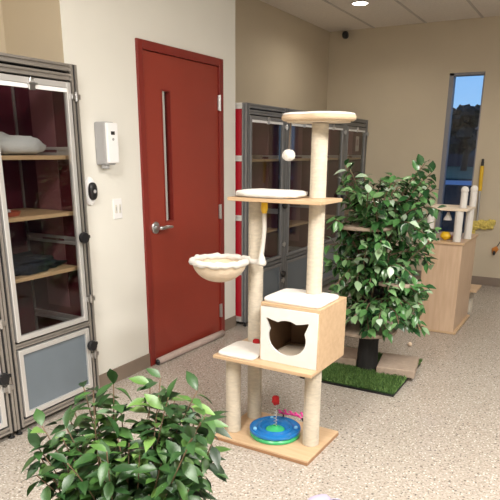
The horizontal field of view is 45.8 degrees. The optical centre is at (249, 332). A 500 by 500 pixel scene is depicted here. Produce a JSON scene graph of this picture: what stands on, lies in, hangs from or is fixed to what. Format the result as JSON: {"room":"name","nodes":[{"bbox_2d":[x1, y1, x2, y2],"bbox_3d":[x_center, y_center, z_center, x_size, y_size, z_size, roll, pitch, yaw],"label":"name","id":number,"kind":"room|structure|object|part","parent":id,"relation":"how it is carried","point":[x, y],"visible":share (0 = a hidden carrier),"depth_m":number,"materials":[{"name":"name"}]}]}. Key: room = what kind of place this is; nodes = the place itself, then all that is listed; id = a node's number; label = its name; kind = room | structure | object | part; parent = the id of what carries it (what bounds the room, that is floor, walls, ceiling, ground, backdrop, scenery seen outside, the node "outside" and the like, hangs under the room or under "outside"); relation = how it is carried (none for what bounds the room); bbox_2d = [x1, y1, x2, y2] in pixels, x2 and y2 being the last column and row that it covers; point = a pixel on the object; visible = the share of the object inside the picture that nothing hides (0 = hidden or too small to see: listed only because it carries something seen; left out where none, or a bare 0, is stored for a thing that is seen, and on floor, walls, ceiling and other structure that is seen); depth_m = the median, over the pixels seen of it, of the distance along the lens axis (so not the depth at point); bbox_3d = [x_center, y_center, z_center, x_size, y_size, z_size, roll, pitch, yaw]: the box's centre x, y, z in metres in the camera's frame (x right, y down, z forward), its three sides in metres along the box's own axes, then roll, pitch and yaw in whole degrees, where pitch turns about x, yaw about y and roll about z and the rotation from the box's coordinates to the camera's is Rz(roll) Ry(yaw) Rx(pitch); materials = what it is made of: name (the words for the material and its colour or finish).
{"room":"animal shelter cat room","nodes":[
{"label":"animal shelter cat room","id":0,"kind":"room"},
{"bbox_2d":[1,0,63,62],"bbox_3d":[-1.195,-1.039,3.545,0.454,2.900,0.100,10,19,28],"label":"wall","id":1,"kind":"structure","parent":0,"point":[32,28],"depth_m":3.29,"materials":[{"name":"beige paint"}]},
{"bbox_2d":[59,0,234,374],"bbox_3d":[-0.636,-1.233,4.192,0.150,2.900,1.825,10,19,28],"label":"wall","id":2,"kind":"structure","parent":0,"point":[98,36],"depth_m":3.81,"materials":[{"name":"beige paint"}]},
{"bbox_2d":[85,177,97,204],"bbox_3d":[-0.943,-0.845,3.533,0.053,0.166,0.095,10,19,28],"label":"camera","id":3,"kind":"object","parent":2,"relation":"attached to","point":[90,186],"visible":0.97,"depth_m":3.52,"materials":[{"name":"white plastic"}]},
{"bbox_2d":[94,122,118,168],"bbox_3d":[-0.857,-1.124,3.551,0.103,0.267,0.100,10,19,28],"label":"soap dispenser","id":4,"kind":"object","parent":2,"relation":"attached to","point":[106,133],"visible":1,"depth_m":3.51,"materials":[{"name":"grey plastic"}]},
{"bbox_2d":[112,198,121,218],"bbox_3d":[-0.844,-0.792,3.778,0.011,0.126,0.080,10,19,28],"label":"light switch","id":5,"kind":"object","parent":2,"relation":"attached to","point":[117,203],"visible":1,"depth_m":3.77,"materials":[{"name":"white plastic"}]},
{"bbox_2d":[99,315,235,387],"bbox_3d":[-0.576,0.117,4.564,0.010,0.100,1.825,10,19,28],"label":"baseboard","id":6,"kind":"structure","parent":2,"relation":"attached to","point":[128,369],"depth_m":4.14,"materials":[{"name":"beige plastic"}]},
{"bbox_2d":[135,38,224,365],"bbox_3d":[-0.499,-0.930,4.442,0.205,2.175,1.015,10,19,28],"label":"door","id":7,"kind":"structure","parent":2,"relation":"in","point":[180,91],"depth_m":4.34,"materials":[{"name":"red paint"}]},
{"bbox_3d":[-0.611,-0.741,4.157,0.075,0.084,0.168,10,19,28],"label":"handle","id":8,"kind":"part","parent":7,"relation":"part of","materials":[{"name":"metal"}]},
{"bbox_3d":[-0.595,-1.230,4.156,0.049,0.885,0.105,10,19,28],"label":"glazing frame","id":9,"kind":"part","parent":7,"relation":"part of","materials":[{"name":"red paint"}]},
{"bbox_2d":[0,0,329,110],"bbox_3d":[-1.507,-1.059,3.604,0.150,2.900,10.150,10,19,28],"label":"wall","id":10,"kind":"structure","parent":0,"point":[282,58],"depth_m":6.20,"materials":[{"name":"beige paint"}]},
{"bbox_2d":[0,276,499,499],"bbox_3d":[0.921,0.805,2.730,5.755,0.120,10.150,10,19,28],"label":"floor","id":11,"kind":"structure","parent":0,"point":[438,437],"depth_m":3.42,"materials":[{"name":"stone"}]},
{"bbox_2d":[0,289,16,438],"bbox_3d":[-1.625,-0.316,2.804,0.569,1.945,0.637,10,19,28],"label":"kennel","id":12,"kind":"object","parent":11,"relation":"on","point":[8,425],"visible":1,"depth_m":3.12,"materials":[{"name":"grey metal"}]},
{"bbox_3d":[-1.434,0.378,2.901,0.030,0.385,0.521,10,19,28],"label":"door","id":13,"kind":"part","parent":12,"relation":"part of","materials":[{"name":"silver metal"}]},
{"bbox_2d":[0,52,99,434],"bbox_3d":[-1.308,-0.477,3.339,0.569,1.945,0.637,10,19,28],"label":"kennel","id":14,"kind":"object","parent":11,"relation":"on","point":[50,328],"visible":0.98,"depth_m":3.42,"materials":[{"name":"metal"}]},
{"bbox_2d":[7,209,20,216],"bbox_3d":[-1.307,-0.642,3.150,0.136,0.040,0.187,10,19,28],"label":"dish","id":15,"kind":"object","parent":14,"relation":"on","point":[11,213],"visible":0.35,"depth_m":3.15,"materials":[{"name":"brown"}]},
{"bbox_3d":[-1.527,-0.529,3.452,0.006,1.855,0.567,10,19,28],"label":"panel","id":16,"kind":"part","parent":14,"relation":"part of","materials":[{"name":"clear glass"}]},
{"bbox_2d":[0,132,45,154],"bbox_3d":[-1.327,-1.021,3.191,0.276,0.125,0.431,10,19,28],"label":"pet bed","id":17,"kind":"object","parent":14,"relation":"on","point":[9,144],"visible":0.97,"depth_m":3.14,"materials":[{"name":"white fabric"}]},
{"bbox_3d":[-1.101,-1.243,2.984,0.009,0.020,0.463,10,19,28],"label":"label rail","id":18,"kind":"part","parent":14,"relation":"part of","materials":[{"name":"white plastic"}]},
{"bbox_2d":[1,155,68,159],"bbox_3d":[-1.329,-0.952,3.208,0.413,0.022,0.559,10,19,28],"label":"shelf","id":19,"kind":"object","parent":14,"relation":"attached to","point":[4,157],"depth_m":3.14,"materials":[{"name":"brown wood"}]},
{"bbox_2d":[12,251,67,275],"bbox_3d":[-1.369,-0.387,3.377,0.425,0.083,0.596,10,19,28],"label":"blanket","id":20,"kind":"object","parent":14,"relation":"on","point":[24,263],"visible":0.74,"depth_m":3.36,"materials":[{"name":"grey fabric"}]},
{"bbox_2d":[8,208,72,222],"bbox_3d":[-1.332,-0.655,3.299,0.413,0.022,0.559,10,19,28],"label":"shelf","id":21,"kind":"object","parent":14,"relation":"attached to","point":[26,214],"depth_m":3.35,"materials":[{"name":"brown wood"}]},
{"bbox_3d":[-1.112,-0.649,3.170,0.030,1.328,0.521,10,19,28],"label":"glass door","id":22,"kind":"part","parent":14,"relation":"part of","materials":[{"name":"clear glass"}]},
{"bbox_2d":[15,264,76,283],"bbox_3d":[-1.334,-0.349,3.392,0.413,0.022,0.559,10,19,28],"label":"shelf","id":23,"kind":"object","parent":14,"relation":"attached to","point":[63,268],"depth_m":3.36,"materials":[{"name":"brown wood"}]},
{"bbox_3d":[-1.184,-0.574,3.591,0.430,0.045,0.045,10,19,28],"label":"rail","id":24,"kind":"part","parent":14,"relation":"part of","materials":[{"name":"silver metal"}]},
{"bbox_3d":[-1.180,-1.058,3.443,0.430,0.045,0.045,10,19,28],"label":"rail","id":25,"kind":"part","parent":14,"relation":"part of","materials":[{"name":"silver metal"}]},
{"bbox_3d":[-1.118,0.216,3.435,0.030,0.385,0.521,10,19,28],"label":"door","id":26,"kind":"part","parent":14,"relation":"part of","materials":[{"name":"silver metal"}]},
{"bbox_3d":[-1.119,0.216,3.436,0.006,0.339,0.475,10,19,28],"label":"panel","id":27,"kind":"part","parent":14,"relation":"part of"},
{"bbox_3d":[-1.187,-0.109,3.733,0.430,0.045,0.045,10,19,28],"label":"rail","id":28,"kind":"part","parent":14,"relation":"part of","materials":[{"name":"silver metal"}]},
{"bbox_3d":[-1.336,0.378,3.613,0.480,0.008,0.597,10,19,28],"label":"floor panel","id":29,"kind":"part","parent":14,"relation":"part of","materials":[{"name":"grey plastic"}]},
{"bbox_2d":[21,368,231,499],"bbox_3d":[-0.394,0.541,1.859,0.681,0.876,0.532,0,17,-3],"label":"ficus plant","id":30,"kind":"object","parent":11,"relation":"on","point":[135,474],"visible":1,"depth_m":1.79,"materials":[{"name":"green plant"}]},
{"bbox_2d":[155,330,224,364],"bbox_3d":[-0.456,0.105,4.684,0.057,0.054,0.871,10,20,30],"label":"stopper","id":31,"kind":"object","parent":11,"relation":"on","point":[169,356],"visible":1,"depth_m":4.62,"materials":[{"name":"beige fabric"}]},
{"bbox_2d":[235,102,288,326],"bbox_3d":[-0.054,-1.081,5.448,0.569,1.880,0.742,10,19,28],"label":"kennel","id":32,"kind":"object","parent":11,"relation":"on","point":[260,129],"visible":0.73,"depth_m":5.41,"materials":[{"name":"metal"}]},
{"bbox_3d":[-0.247,-1.015,5.164,0.430,0.045,0.045,10,19,28],"label":"rail","id":33,"kind":"part","parent":32,"relation":"part of","materials":[{"name":"silver metal"}]},
{"bbox_3d":[-0.244,-1.482,5.021,0.430,0.045,0.045,10,19,28],"label":"rail","id":34,"kind":"part","parent":32,"relation":"part of","materials":[{"name":"silver metal"}]},
{"bbox_3d":[-0.241,-1.874,4.901,0.430,0.045,0.045,10,19,28],"label":"rail","id":35,"kind":"part","parent":32,"relation":"part of","materials":[{"name":"silver metal"}]},
{"bbox_3d":[-0.249,-1.010,5.162,0.450,1.790,0.006,10,19,28],"label":"panel","id":36,"kind":"part","parent":32,"relation":"part of","materials":[{"name":"red"}]},
{"bbox_2d":[252,155,262,158],"bbox_3d":[0.059,-1.563,5.257,0.120,0.035,0.118,10,19,28],"label":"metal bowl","id":37,"kind":"object","parent":32,"relation":"on","point":[253,156],"visible":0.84,"depth_m":5.21,"materials":[{"name":"metal"}]},
{"bbox_2d":[252,159,278,161],"bbox_3d":[-0.075,-1.553,5.318,0.413,0.022,0.664,10,19,28],"label":"shelf","id":38,"kind":"object","parent":32,"relation":"attached to","point":[253,160],"depth_m":5.28,"materials":[{"name":"brown wood"}]},
{"bbox_3d":[0.143,-1.252,5.280,0.030,1.263,0.626,10,19,28],"label":"glass door","id":39,"kind":"part","parent":32,"relation":"part of","materials":[{"name":"glass"}]},
{"bbox_3d":[0.153,-1.816,5.104,0.009,0.020,0.568,10,19,28],"label":"label rail","id":40,"kind":"part","parent":32,"relation":"part of","materials":[{"name":"white plastic"}]},
{"bbox_3d":[0.100,-1.658,5.601,0.430,0.045,0.045,10,19,28],"label":"rail","id":41,"kind":"part","parent":32,"relation":"part of","materials":[{"name":"silver metal"}]},
{"bbox_3d":[0.136,-0.419,5.536,0.006,0.339,0.580,10,19,28],"label":"panel","id":42,"kind":"part","parent":32,"relation":"part of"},
{"bbox_2d":[266,228,276,232],"bbox_3d":[-0.079,-0.941,5.506,0.413,0.022,0.664,10,19,28],"label":"shelf","id":43,"kind":"object","parent":32,"relation":"attached to","point":[269,230],"depth_m":5.63,"materials":[{"name":"brown wood"}]},
{"bbox_3d":[0.137,-0.418,5.536,0.030,0.385,0.626,10,19,28],"label":"door","id":44,"kind":"part","parent":32,"relation":"part of","materials":[{"name":"metal"}]},
{"bbox_3d":[0.097,-1.190,5.745,0.430,0.045,0.045,10,19,28],"label":"rail","id":45,"kind":"part","parent":32,"relation":"part of","materials":[{"name":"silver metal"}]},
{"bbox_2d":[189,111,355,465],"bbox_3d":[0.085,-0.246,3.068,0.794,1.677,0.472,10,20,29],"label":"cat tree","id":46,"kind":"object","parent":11,"relation":"on","point":[300,332],"visible":1,"depth_m":3.00,"materials":[{"name":"beige fabric"}]},
{"bbox_3d":[-0.090,0.324,3.225,0.082,0.444,0.081,10,20,29],"label":"post","id":47,"kind":"part","parent":46,"relation":"part of","materials":[{"name":"beige fabric"}]},
{"bbox_3d":[0.027,0.273,3.393,0.082,0.444,0.081,10,20,29],"label":"post","id":48,"kind":"part","parent":46,"relation":"part of","materials":[{"name":"beige fabric"}]},
{"bbox_3d":[0.031,-0.329,3.208,0.082,0.780,0.081,10,20,29],"label":"post","id":49,"kind":"part","parent":46,"relation":"part of","materials":[{"name":"beige fabric"}]},
{"bbox_2d":[253,339,259,343],"bbox_3d":[0.034,0.050,3.236,0.042,0.042,0.044,-5,18,-17],"label":"pompom","id":50,"kind":"object","parent":46,"relation":"on","point":[256,341],"visible":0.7,"depth_m":3.22,"materials":[{"name":"red fabric"}]},
{"bbox_2d":[250,395,300,444],"bbox_3d":[0.138,0.443,3.208,0.280,0.230,0.280,10,19,28],"label":"toy","id":51,"kind":"object","parent":46,"relation":"on","point":[271,430],"visible":1,"depth_m":3.19,"materials":[{"name":"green plastic"}]},
{"bbox_2d":[250,429,299,444],"bbox_3d":[0.137,0.540,3.238,0.276,0.026,0.276,10,19,28],"label":"tray","id":52,"kind":"object","parent":51,"relation":"on","point":[258,435],"depth_m":3.14,"materials":[{"name":"green plastic"}]},
{"bbox_3d":[0.191,0.022,2.914,0.311,0.281,0.012,10,20,29],"label":"panel","id":53,"kind":"part","parent":46,"relation":"part of","materials":[{"name":"white wood"}]},
{"bbox_2d":[278,409,302,420],"bbox_3d":[0.240,0.477,3.351,0.191,0.076,0.043,7,18,20],"label":"toy","id":54,"kind":"object","parent":46,"relation":"on","point":[279,410],"visible":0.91,"depth_m":3.34,"materials":[{"name":"pink fabric"}]},
{"bbox_2d":[277,343,304,355],"bbox_3d":[0.278,0.106,3.096,0.281,0.020,0.260,10,20,29],"label":"cushion","id":55,"kind":"object","parent":46,"relation":"on","point":[290,349],"depth_m":3.14,"materials":[{"name":"white fabric"}]},
{"bbox_3d":[0.322,0.373,3.074,0.086,0.444,0.085,10,20,29],"label":"post","id":56,"kind":"part","parent":46,"relation":"part of","materials":[{"name":"beige fabric"}]},
{"bbox_3d":[0.331,-0.417,2.989,0.082,0.480,0.081,10,20,29],"label":"post","id":57,"kind":"part","parent":46,"relation":"part of","materials":[{"name":"beige fabric"}]},
{"bbox_2d":[282,113,355,121],"bbox_3d":[0.325,-1.018,2.795,0.356,0.034,0.294,10,20,29],"label":"cushion","id":58,"kind":"object","parent":46,"relation":"on","point":[287,117],"depth_m":2.68,"materials":[{"name":"beige fabric"}]},
{"bbox_3d":[0.334,-0.829,2.862,0.082,0.347,0.081,10,20,29],"label":"post","id":59,"kind":"part","parent":46,"relation":"part of","materials":[{"name":"beige fabric"}]},
{"bbox_2d":[283,109,311,289],"bbox_3d":[0.314,-1.269,6.070,0.569,1.880,0.742,10,19,28],"label":"kennel","id":60,"kind":"object","parent":11,"relation":"on","point":[298,172],"visible":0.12,"depth_m":6.17,"materials":[{"name":"grey metal"}]},
{"bbox_3d":[0.461,-0.929,6.504,0.430,0.045,0.045,10,19,28],"label":"rail","id":61,"kind":"part","parent":60,"relation":"part of","materials":[{"name":"silver metal"}]},
{"bbox_3d":[0.505,-0.606,6.157,0.030,0.385,0.626,10,19,28],"label":"door","id":62,"kind":"part","parent":60,"relation":"part of","materials":[{"name":"metal"}]},
{"bbox_3d":[0.504,-0.606,6.157,0.006,0.339,0.580,10,19,28],"label":"panel","id":63,"kind":"part","parent":60,"relation":"part of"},
{"bbox_2d":[289,220,308,227],"bbox_3d":[0.288,-1.128,6.127,0.413,0.022,0.664,10,19,28],"label":"shelf","id":64,"kind":"object","parent":60,"relation":"attached to","point":[292,223],"depth_m":6.19,"materials":[{"name":"brown wood"}]},
{"bbox_3d":[0.511,-1.440,5.901,0.030,1.263,0.626,10,19,28],"label":"glass door","id":65,"kind":"part","parent":60,"relation":"part of","materials":[{"name":"glass"}]},
{"bbox_3d":[0.465,-1.378,6.366,0.430,0.045,0.045,10,19,28],"label":"rail","id":66,"kind":"part","parent":60,"relation":"part of","materials":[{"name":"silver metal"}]},
{"bbox_2d":[292,158,310,160],"bbox_3d":[0.293,-1.740,5.940,0.413,0.022,0.664,10,19,28],"label":"shelf","id":67,"kind":"object","parent":60,"relation":"attached to","point":[296,159],"depth_m":5.93,"materials":[{"name":"brown wood"}]},
{"bbox_3d":[0.521,-2.003,5.725,0.009,0.020,0.568,10,19,28],"label":"label rail","id":68,"kind":"part","parent":60,"relation":"part of","materials":[{"name":"white plastic"}]},
{"bbox_3d":[0.468,-1.845,6.223,0.430,0.045,0.045,10,19,28],"label":"rail","id":69,"kind":"part","parent":60,"relation":"part of","materials":[{"name":"silver metal"}]},
{"bbox_2d":[308,494,340,499],"bbox_3d":[0.333,0.742,2.642,0.166,0.044,0.060,-6,18,-21],"label":"mouse","id":70,"kind":"object","parent":11,"relation":"on","point":[320,496],"visible":1,"depth_m":2.62,"materials":[{"name":"white fabric"}]},
{"bbox_2d":[322,123,346,285],"bbox_3d":[0.682,-1.456,6.691,0.569,1.880,0.742,10,19,28],"label":"kennel","id":71,"kind":"object","parent":11,"relation":"on","point":[337,132],"visible":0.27,"depth_m":6.80,"materials":[{"name":"grey metal"}]},
{"bbox_3d":[0.872,-0.794,6.779,0.006,0.339,0.580,10,19,28],"label":"panel","id":72,"kind":"part","parent":71,"relation":"part of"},
{"bbox_2d":[325,214,334,218],"bbox_3d":[0.656,-1.316,6.748,0.413,0.022,0.664,10,19,28],"label":"shelf","id":73,"kind":"object","parent":71,"relation":"attached to","point":[327,216],"depth_m":6.87,"materials":[{"name":"brown wood"}]},
{"bbox_3d":[0.873,-0.794,6.778,0.030,0.385,0.626,10,19,28],"label":"door","id":74,"kind":"part","parent":71,"relation":"part of","materials":[{"name":"metal"}]},
{"bbox_3d":[0.836,-2.033,6.844,0.430,0.045,0.045,10,19,28],"label":"rail","id":75,"kind":"part","parent":71,"relation":"part of","materials":[{"name":"silver metal"}]},
{"bbox_3d":[0.878,-1.628,6.523,0.030,1.263,0.626,10,19,28],"label":"glass door","id":76,"kind":"part","parent":71,"relation":"part of","materials":[{"name":"glass"}]},
{"bbox_2d":[336,118,368,281],"bbox_3d":[1.050,-1.644,7.312,0.569,1.880,0.742,10,19,28],"label":"kennel","id":77,"kind":"object","parent":11,"relation":"on","point":[359,127],"visible":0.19,"depth_m":7.32,"materials":[{"name":"grey metal"}]},
{"bbox_3d":[1.204,-2.221,7.465,0.430,0.045,0.045,10,19,28],"label":"rail","id":78,"kind":"part","parent":77,"relation":"part of","materials":[{"name":"silver metal"}]},
{"bbox_3d":[1.246,-1.815,7.144,0.030,1.263,0.626,10,19,28],"label":"glass door","id":79,"kind":"part","parent":77,"relation":"part of","materials":[{"name":"glass"}]},
{"bbox_2d":[355,136,358,150],"bbox_3d":[1.285,-2.265,7.092,0.003,0.170,0.110,10,19,28],"label":"paper card","id":80,"kind":"object","parent":77,"relation":"attached to","point":[357,137],"visible":1,"depth_m":7.09,"materials":[{"name":"beige paper"}]},
{"bbox_2d":[300,154,445,396],"bbox_3d":[0.870,-0.433,4.007,0.849,1.496,0.812,10,19,28],"label":"cat tree","id":81,"kind":"object","parent":11,"relation":"on","point":[384,289],"visible":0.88,"depth_m":3.87,"materials":[{"name":"green plant"}]},
{"bbox_2d":[417,185,481,334],"bbox_3d":[1.874,-0.721,5.406,0.383,1.241,0.984,10,19,28],"label":"cat tree","id":82,"kind":"object","parent":11,"relation":"on","point":[447,308],"visible":0.84,"depth_m":5.08,"materials":[{"name":"brown wood"}]},
{"bbox_3d":[1.532,-0.919,5.029,0.060,0.253,0.059,10,19,28],"label":"post","id":83,"kind":"part","parent":82,"relation":"part of","materials":[{"name":"beige wicker"}]},
{"bbox_2d":[440,231,450,239],"bbox_3d":[1.673,-0.831,5.063,0.092,0.072,0.080,10,19,28],"label":"toy","id":84,"kind":"object","parent":82,"relation":"on","point":[444,235],"visible":1,"depth_m":5.04,"materials":[{"name":"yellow plastic"}]},
{"bbox_2d":[431,204,475,211],"bbox_3d":[1.723,-1.070,5.059,0.330,0.021,0.385,10,19,28],"label":"shelf","id":85,"kind":"object","parent":82,"relation":"attached to","point":[471,207],"depth_m":4.95,"materials":[{"name":"beige wood"}]},
{"bbox_3d":[1.730,-0.884,4.922,0.066,0.253,0.065,10,19,28],"label":"post","id":86,"kind":"part","parent":82,"relation":"part of","materials":[{"name":"beige wicker"}]},
{"bbox_3d":[1.772,-1.098,4.905,0.058,0.124,0.057,10,19,28],"label":"post","id":87,"kind":"part","parent":82,"relation":"part of","materials":[{"name":"beige wicker"}]},
{"bbox_3d":[1.885,-0.939,5.103,0.066,0.253,0.065,10,19,28],"label":"post","id":88,"kind":"part","parent":82,"relation":"part of","materials":[{"name":"beige wicker"}]},
{"bbox_3d":[2.159,-0.324,5.828,0.070,0.239,0.069,10,19,28],"label":"post","id":89,"kind":"part","parent":82,"relation":"part of","materials":[{"name":"beige fabric"}]},
{"bbox_3d":[1.905,-1.143,5.053,0.058,0.124,0.057,10,19,28],"label":"post","id":90,"kind":"part","parent":82,"relation":"part of","materials":[{"name":"beige fabric"}]},
{"bbox_2d":[260,0,499,31],"bbox_3d":[0.942,-2.083,1.845,5.755,0.120,10.150,10,19,28],"label":"ceiling","id":91,"kind":"structure","parent":0,"point":[378,13],"depth_m":6.12,"materials":[{"name":"tile"}]},
{"bbox_2d":[351,1,368,5],"bbox_3d":[1.074,-3.218,5.776,0.180,0.011,0.180,10,19,28],"label":"recessed light","id":92,"kind":"object","parent":91,"relation":"in","point":[356,3],"visible":1,"depth_m":5.78,"materials":[{"name":"white plastic"}]},
{"bbox_2d":[322,0,483,27],"bbox_3d":[0.929,-2.017,1.843,5.455,0.007,9.800,10,19,28],"label":"trim","id":93,"kind":"structure","parent":91,"relation":"attached to","point":[326,1],"depth_m":6.08,"materials":[{"name":"grey paint"}]},
{"bbox_2d":[327,16,499,277],"bbox_3d":[3.449,-1.880,6.396,5.605,2.900,0.200,10,19,28],"label":"wall","id":94,"kind":"structure","parent":0,"point":[395,79],"depth_m":6.93,"materials":[{"name":"beige paint"}]},
{"bbox_2d":[342,31,348,38],"bbox_3d":[1.143,-3.551,7.062,0.072,0.084,0.123,10,19,28],"label":"security camera","id":95,"kind":"object","parent":94,"relation":"attached to","point":[345,34],"visible":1,"depth_m":7.02,"materials":[{"name":"black plastic"}]},
{"bbox_2d":[409,270,499,286],"bbox_3d":[3.627,-0.473,6.589,4.755,0.100,0.010,10,19,28],"label":"baseboard","id":96,"kind":"structure","parent":94,"relation":"attached to","point":[489,281],"depth_m":7.04,"materials":[{"name":"beige plastic"}]},
{"bbox_2d":[435,71,485,233],"bbox_3d":[2.434,-1.980,6.904,0.380,1.940,0.104,10,19,28],"label":"window","id":97,"kind":"structure","parent":94,"relation":"in","point":[452,80],"depth_m":6.83,"materials":[{"name":"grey metal"}]},
{"bbox_2d":[472,159,495,233],"bbox_3d":[2.680,-1.534,6.784,0.317,0.880,0.084,10,19,28],"label":"mop","id":98,"kind":"object","parent":94,"relation":"hanging from","point":[478,224],"visible":0.75,"depth_m":6.80,"materials":[{"name":"yellow fabric"}]},
{"bbox_2d":[492,242,499,254],"bbox_3d":[2.914,-1.168,6.767,0.234,0.575,0.062,9,19,26],"label":"wand","id":99,"kind":"object","parent":94,"relation":"attached to","point":[495,249],"visible":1,"depth_m":6.85,"materials":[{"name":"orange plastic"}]},
{"label":"outside","id":100,"kind":"structure","parent":0,"visible":0},
{"bbox_2d":[441,166,471,232],"bbox_3d":[27.583,-18.478,66.762,105.000,0.300,132.300,10,19,28],"label":"lawn","id":101,"kind":"structure","parent":100,"point":[452,195],"depth_m":20.27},
{"bbox_2d":[447,127,477,166],"bbox_3d":[32.546,-23.048,73.429,58.000,5.100,11.200,10,19,28],"label":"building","id":102,"kind":"structure","parent":101,"relation":"on","point":[453,159],"depth_m":72.17,"materials":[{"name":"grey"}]},
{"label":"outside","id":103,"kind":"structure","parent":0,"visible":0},
{"bbox_2d":[446,166,472,178],"bbox_3d":[19.523,-14.502,53.103,105.000,0.050,35.000,10,19,28],"label":"field","id":104,"kind":"structure","parent":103,"point":[452,172],"depth_m":46.37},
{"bbox_2d":[448,145,456,153],"bbox_3d":[20.307,-20.103,64.234,4.541,4.625,4.928,-6,18,-21],"label":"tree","id":105,"kind":"object","parent":104,"relation":"on","point":[452,151],"visible":0.02,"depth_m":62.69,"materials":[{"name":"black plant"}]},
{"bbox_2d":[449,104,479,170],"bbox_3d":[19.334,-17.259,52.703,4.883,5.923,4.938,-13,21,-36],"label":"tree","id":106,"kind":"object","parent":104,"relation":"on","point":[463,135],"visible":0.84,"depth_m":51.93,"materials":[{"name":"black plant"}]},
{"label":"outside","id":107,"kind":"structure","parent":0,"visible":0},
{"bbox_2d":[445,180,471,185],"bbox_3d":[8.184,-8.713,33.948,105.000,0.050,5.000,10,19,28],"label":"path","id":108,"kind":"structure","parent":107,"point":[448,182],"depth_m":32.14,"materials":[{"name":"blue"}]}
]}

